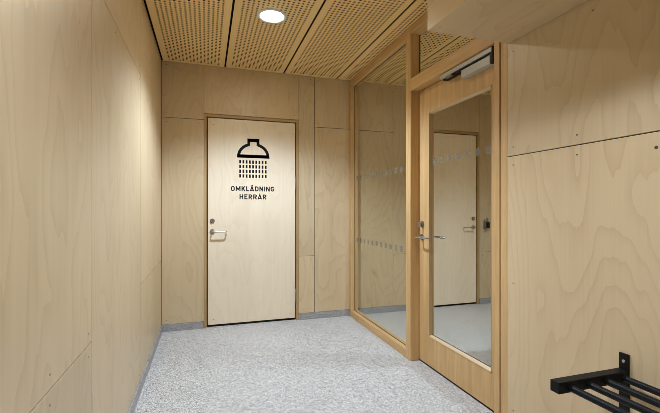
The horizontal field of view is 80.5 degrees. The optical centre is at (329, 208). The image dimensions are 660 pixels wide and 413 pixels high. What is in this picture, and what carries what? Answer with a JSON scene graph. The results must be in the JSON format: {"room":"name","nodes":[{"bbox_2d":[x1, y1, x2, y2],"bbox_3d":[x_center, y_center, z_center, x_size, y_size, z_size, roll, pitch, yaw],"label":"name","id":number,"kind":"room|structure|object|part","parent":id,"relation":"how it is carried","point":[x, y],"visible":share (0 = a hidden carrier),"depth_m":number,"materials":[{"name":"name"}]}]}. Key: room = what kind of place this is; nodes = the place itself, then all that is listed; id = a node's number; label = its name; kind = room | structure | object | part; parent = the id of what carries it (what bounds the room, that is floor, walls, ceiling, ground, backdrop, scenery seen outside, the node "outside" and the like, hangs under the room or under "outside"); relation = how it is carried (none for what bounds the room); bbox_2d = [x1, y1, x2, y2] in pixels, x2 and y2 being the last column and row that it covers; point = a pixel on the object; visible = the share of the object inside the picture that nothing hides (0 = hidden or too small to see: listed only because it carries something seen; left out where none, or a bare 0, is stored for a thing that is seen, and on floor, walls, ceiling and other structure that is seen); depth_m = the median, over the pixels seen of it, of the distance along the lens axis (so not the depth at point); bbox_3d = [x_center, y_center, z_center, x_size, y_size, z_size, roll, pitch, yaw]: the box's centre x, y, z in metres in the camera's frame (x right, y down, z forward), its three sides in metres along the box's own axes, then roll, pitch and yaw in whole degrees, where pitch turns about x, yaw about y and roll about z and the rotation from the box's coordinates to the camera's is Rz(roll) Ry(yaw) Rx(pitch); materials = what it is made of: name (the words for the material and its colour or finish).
{"room":"changing room corridor","nodes":[
{"label":"changing room corridor","id":0,"kind":"room"},
{"bbox_2d":[0,0,160,412],"bbox_3d":[-0.673,-0.135,0.563,0.120,2.640,6.680,0,0,-18],"label":"wall","id":1,"kind":"structure","parent":0,"point":[80,80],"depth_m":1.29,"materials":[{"name":"brown wood"}]},
{"bbox_3d":[-0.724,-0.468,0.900,0.014,1.931,1.189,0,0,-18],"label":"plywood panel","id":2,"kind":"part","parent":1,"relation":"part of","materials":[{"name":"brown wood"}]},
{"bbox_3d":[-0.724,0.809,0.900,0.014,0.614,1.189,0,0,-18],"label":"plywood panel","id":3,"kind":"part","parent":1,"relation":"part of","materials":[{"name":"brown wood"}]},
{"bbox_3d":[-1.078,0.119,2.015,0.014,1.994,1.143,0,0,-18],"label":"plywood panel","id":4,"kind":"part","parent":1,"relation":"part of","materials":[{"name":"brown wood"}]},
{"bbox_3d":[-1.078,-1.157,2.015,0.014,0.551,1.143,0,0,-18],"label":"plywood panel","id":5,"kind":"part","parent":1,"relation":"part of","materials":[{"name":"brown wood"}]},
{"bbox_2d":[127,325,161,412],"bbox_3d":[-0.615,1.151,0.574,0.023,0.067,6.666,0,0,-18],"label":"baseboard","id":6,"kind":"structure","parent":1,"relation":"attached to","point":[132,407],"depth_m":2.66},
{"bbox_3d":[-1.440,-0.469,3.155,0.014,1.929,1.242,0,0,-18],"label":"plywood panel","id":7,"kind":"part","parent":1,"relation":"part of","materials":[{"name":"brown wood"}]},
{"bbox_3d":[-1.440,0.808,3.155,0.014,0.616,1.242,0,0,-18],"label":"plywood panel","id":8,"kind":"part","parent":1,"relation":"part of","materials":[{"name":"brown wood"}]},
{"bbox_2d":[134,303,493,412],"bbox_3d":[1.489,1.235,1.242,4.651,0.100,6.906,0,0,-18],"label":"floor","id":9,"kind":"structure","parent":0,"point":[331,364],"depth_m":2.88,"materials":[{"name":"grey carpet"}]},
{"bbox_2d":[143,0,490,94],"bbox_3d":[1.767,-1.490,0.364,4.651,0.130,8.748,0,0,-18],"label":"ceiling","id":10,"kind":"structure","parent":0,"point":[334,39],"depth_m":3.23,"materials":[{"name":"brown wood"}]},
{"bbox_3d":[-0.900,-1.427,2.468,0.568,0.005,2.870,0,0,-18],"label":"perforated panel","id":11,"kind":"part","parent":10,"relation":"part of","materials":[{"name":"brown wood"}]},
{"bbox_2d":[257,8,286,23],"bbox_3d":[-0.429,-1.421,2.882,0.222,0.007,0.222,0,0,-18],"label":"recessed light","id":12,"kind":"object","parent":10,"relation":"in","point":[268,15],"visible":1,"depth_m":2.87,"materials":[{"name":"white plastic"}]},
{"bbox_2d":[261,11,282,21],"bbox_3d":[-0.429,-1.423,2.882,0.161,0.003,0.161,0,0,-18],"label":"diffuser","id":13,"kind":"object","parent":12,"relation":"attached to","point":[266,16],"depth_m":2.88,"materials":[{"name":"white plastic"}]},
{"bbox_3d":[-0.338,-1.427,2.647,0.580,0.005,2.870,0,0,-18],"label":"perforated panel","id":14,"kind":"part","parent":10,"relation":"part of","materials":[{"name":"brown wood"}]},
{"bbox_3d":[0.226,-1.427,2.826,0.571,0.005,2.870,0,0,-18],"label":"perforated panel","id":15,"kind":"part","parent":10,"relation":"part of","materials":[{"name":"brown wood"}]},
{"bbox_3d":[0.809,-1.427,3.011,0.620,0.005,2.870,0,0,-18],"label":"perforated panel","id":16,"kind":"part","parent":10,"relation":"part of","materials":[{"name":"brown wood"}]},
{"bbox_3d":[1.398,-1.427,3.198,0.584,0.005,2.870,0,0,-18],"label":"perforated panel","id":17,"kind":"part","parent":10,"relation":"part of","materials":[{"name":"brown wood"}]},
{"bbox_2d":[161,58,490,324],"bbox_3d":[0.462,-0.135,4.475,4.651,2.640,0.120,0,0,-18],"label":"wall","id":18,"kind":"structure","parent":0,"point":[321,106],"depth_m":4.24,"materials":[{"name":"brown wood"}]},
{"bbox_3d":[-1.438,-1.160,3.817,0.386,0.546,0.014,0,0,-18],"label":"plywood panel","id":19,"kind":"part","parent":18,"relation":"part of","materials":[{"name":"brown wood"}]},
{"bbox_3d":[-1.438,0.117,3.817,0.386,1.999,0.014,0,0,-18],"label":"plywood panel","id":20,"kind":"part","parent":18,"relation":"part of","materials":[{"name":"brown wood"}]},
{"bbox_2d":[204,114,298,327],"bbox_3d":[-0.799,0.120,4.034,0.962,2.130,0.159,0,0,-18],"label":"door","id":21,"kind":"structure","parent":18,"relation":"in","point":[251,164],"depth_m":4.02,"materials":[{"name":"brown wood"}]},
{"bbox_3d":[-0.793,-1.191,4.021,0.959,0.484,0.014,0,0,-18],"label":"plywood panel","id":22,"kind":"part","parent":18,"relation":"part of","materials":[{"name":"brown wood"}]},
{"bbox_3d":[-0.252,-0.465,4.193,0.169,1.937,0.014,0,0,-18],"label":"plywood panel","id":23,"kind":"part","parent":18,"relation":"part of","materials":[{"name":"brown wood"}]},
{"bbox_3d":[-0.252,0.812,4.193,0.169,0.608,0.014,0,0,-18],"label":"plywood panel","id":24,"kind":"part","parent":18,"relation":"part of","materials":[{"name":"brown wood"}]},
{"bbox_2d":[162,298,490,331],"bbox_3d":[0.484,1.151,4.422,4.401,0.067,0.024,0,0,-18],"label":"baseboard","id":25,"kind":"structure","parent":18,"relation":"attached to","point":[336,313],"depth_m":4.25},
{"bbox_3d":[0.054,-1.159,4.291,0.466,0.547,0.014,0,0,-18],"label":"plywood panel","id":26,"kind":"part","parent":18,"relation":"part of","materials":[{"name":"brown wood"}]},
{"bbox_3d":[0.054,0.117,4.291,0.466,1.998,0.014,0,0,-18],"label":"plywood panel","id":27,"kind":"part","parent":18,"relation":"part of","materials":[{"name":"brown wood"}]},
{"bbox_3d":[0.501,-1.158,4.433,0.464,0.550,0.014,0,0,-18],"label":"plywood panel","id":28,"kind":"part","parent":18,"relation":"part of","materials":[{"name":"brown wood"}]},
{"bbox_3d":[0.501,0.118,4.433,0.464,1.995,0.014,0,0,-18],"label":"plywood panel","id":29,"kind":"part","parent":18,"relation":"part of","materials":[{"name":"brown wood"}]},
{"bbox_2d":[350,26,419,360],"bbox_3d":[0.461,-0.118,3.697,0.085,2.606,1.362,0,0,-18],"label":"window","id":30,"kind":"structure","parent":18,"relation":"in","point":[409,349],"depth_m":3.10,"materials":[{"name":"beige wood"}]},
{"bbox_3d":[0.264,-0.118,4.315,0.085,2.606,0.045,0,0,-18],"label":"post","id":31,"kind":"part","parent":30,"relation":"part of","materials":[{"name":"brown wood"}]},
{"bbox_3d":[0.458,-1.385,3.704,0.084,0.071,1.236,0,0,-18],"label":"rail","id":32,"kind":"part","parent":30,"relation":"part of","materials":[{"name":"brown wood"}]},
{"bbox_3d":[0.458,1.152,3.704,0.084,0.066,1.236,0,0,-18],"label":"rail","id":33,"kind":"part","parent":30,"relation":"part of","materials":[{"name":"brown wood"}]},
{"bbox_3d":[0.830,-0.456,4.537,0.218,1.955,0.014,0,0,-18],"label":"plywood panel","id":34,"kind":"part","parent":18,"relation":"part of","materials":[{"name":"brown wood"}]},
{"bbox_3d":[0.830,0.821,4.537,0.218,0.590,0.014,0,0,-18],"label":"plywood panel","id":35,"kind":"part","parent":18,"relation":"part of","materials":[{"name":"brown wood"}]},
{"bbox_2d":[434,130,478,306],"bbox_3d":[1.392,0.120,4.729,0.962,2.130,0.159,0,0,-18],"label":"door","id":36,"kind":"structure","parent":18,"relation":"in","point":[456,153],"depth_m":4.77,"materials":[{"name":"brown wood"}]},
{"bbox_3d":[1.396,-1.191,4.717,0.962,0.484,0.014,0,0,-18],"label":"plywood panel","id":37,"kind":"part","parent":18,"relation":"part of","materials":[{"name":"brown wood"}]},
{"bbox_3d":[2.219,-0.448,4.978,0.755,1.971,0.014,0,0,-18],"label":"plywood panel","id":38,"kind":"part","parent":18,"relation":"part of","materials":[{"name":"brown wood"}]},
{"bbox_3d":[2.219,0.829,4.978,0.755,0.574,0.014,0,0,-18],"label":"plywood panel","id":39,"kind":"part","parent":18,"relation":"part of","materials":[{"name":"brown wood"}]},
{"bbox_2d":[484,218,489,228],"bbox_3d":[1.954,0.182,4.860,0.062,0.146,0.051,0,0,-18],"label":"box","id":40,"kind":"object","parent":18,"relation":"attached to","point":[486,224],"visible":1,"depth_m":4.84,"materials":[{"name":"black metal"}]},
{"bbox_2d":[507,0,659,412],"bbox_3d":[1.661,-0.135,0.045,0.165,2.640,4.281,0,0,-18],"label":"wall","id":41,"kind":"structure","parent":0,"point":[583,86],"depth_m":1.64,"materials":[{"name":"brown wood"}]},
{"bbox_2d":[411,11,507,412],"bbox_3d":[0.873,-0.118,2.577,0.193,2.606,1.021,0,0,-18],"label":"door","id":42,"kind":"structure","parent":41,"relation":"in","point":[479,66],"depth_m":2.45,"materials":[{"name":"brown wood"}]},
{"bbox_3d":[0.821,-1.393,2.613,0.114,0.056,0.921,0,0,-18],"label":"head rail","id":43,"kind":"part","parent":42,"relation":"part of","materials":[{"name":"brown wood"}]},
{"bbox_3d":[0.697,0.217,2.927,0.065,0.014,0.152,0,0,-18],"label":"lever","id":44,"kind":"part","parent":42,"relation":"part of","materials":[{"name":"silver metal"}]},
{"bbox_3d":[0.871,-0.899,2.448,0.038,0.036,0.500,0,0,-18],"label":"rail plate","id":45,"kind":"part","parent":42,"relation":"part of","materials":[{"name":"black"}]},
{"bbox_3d":[0.865,-0.818,2.606,0.045,0.190,0.676,0,0,-18],"label":"rail","id":46,"kind":"part","parent":42,"relation":"part of","materials":[{"name":"brown wood"}]},
{"bbox_3d":[0.865,1.065,2.606,0.045,0.216,0.676,0,0,-18],"label":"kick rail","id":47,"kind":"part","parent":42,"relation":"part of","materials":[{"name":"brown wood"}]},
{"bbox_3d":[0.841,-0.900,2.439,0.024,0.025,0.509,0,0,-18],"label":"slide rail","id":48,"kind":"part","parent":42,"relation":"part of","materials":[{"name":"silver metal"}]},
{"bbox_3d":[0.855,-0.884,2.404,0.014,0.007,0.405,0,0,-18],"label":"closer arm","id":49,"kind":"part","parent":42,"relation":"part of","materials":[{"name":"black"}]},
{"bbox_2d":[428,0,587,43],"bbox_3d":[1.352,-1.144,-0.060,0.488,0.558,4.264,0,0,-18],"label":"soffit","id":50,"kind":"structure","parent":41,"relation":"attached to","point":[503,21],"depth_m":1.77,"materials":[{"name":"brown wood"}]},
{"bbox_3d":[1.251,-0.855,1.090,0.014,1.157,2.037,0,0,-18],"label":"plywood panel","id":51,"kind":"part","parent":41,"relation":"part of","materials":[{"name":"brown wood"}]},
{"bbox_3d":[1.251,0.422,1.090,0.014,1.388,2.037,0,0,-18],"label":"plywood panel","id":52,"kind":"part","parent":41,"relation":"part of","materials":[{"name":"brown wood"}]},
{"bbox_2d":[550,352,659,412],"bbox_3d":[1.133,0.686,0.870,0.343,0.277,1.210,0,0,-18],"label":"shelf rack","id":53,"kind":"object","parent":41,"relation":"attached to","point":[619,378],"visible":1,"depth_m":1.37,"materials":[{"name":"black metal"}]},
{"bbox_3d":[0.953,0.628,1.428,0.336,0.040,0.037,0,0,-18],"label":"arm","id":54,"kind":"part","parent":53,"relation":"part of","materials":[{"name":"black metal"}]}
]}

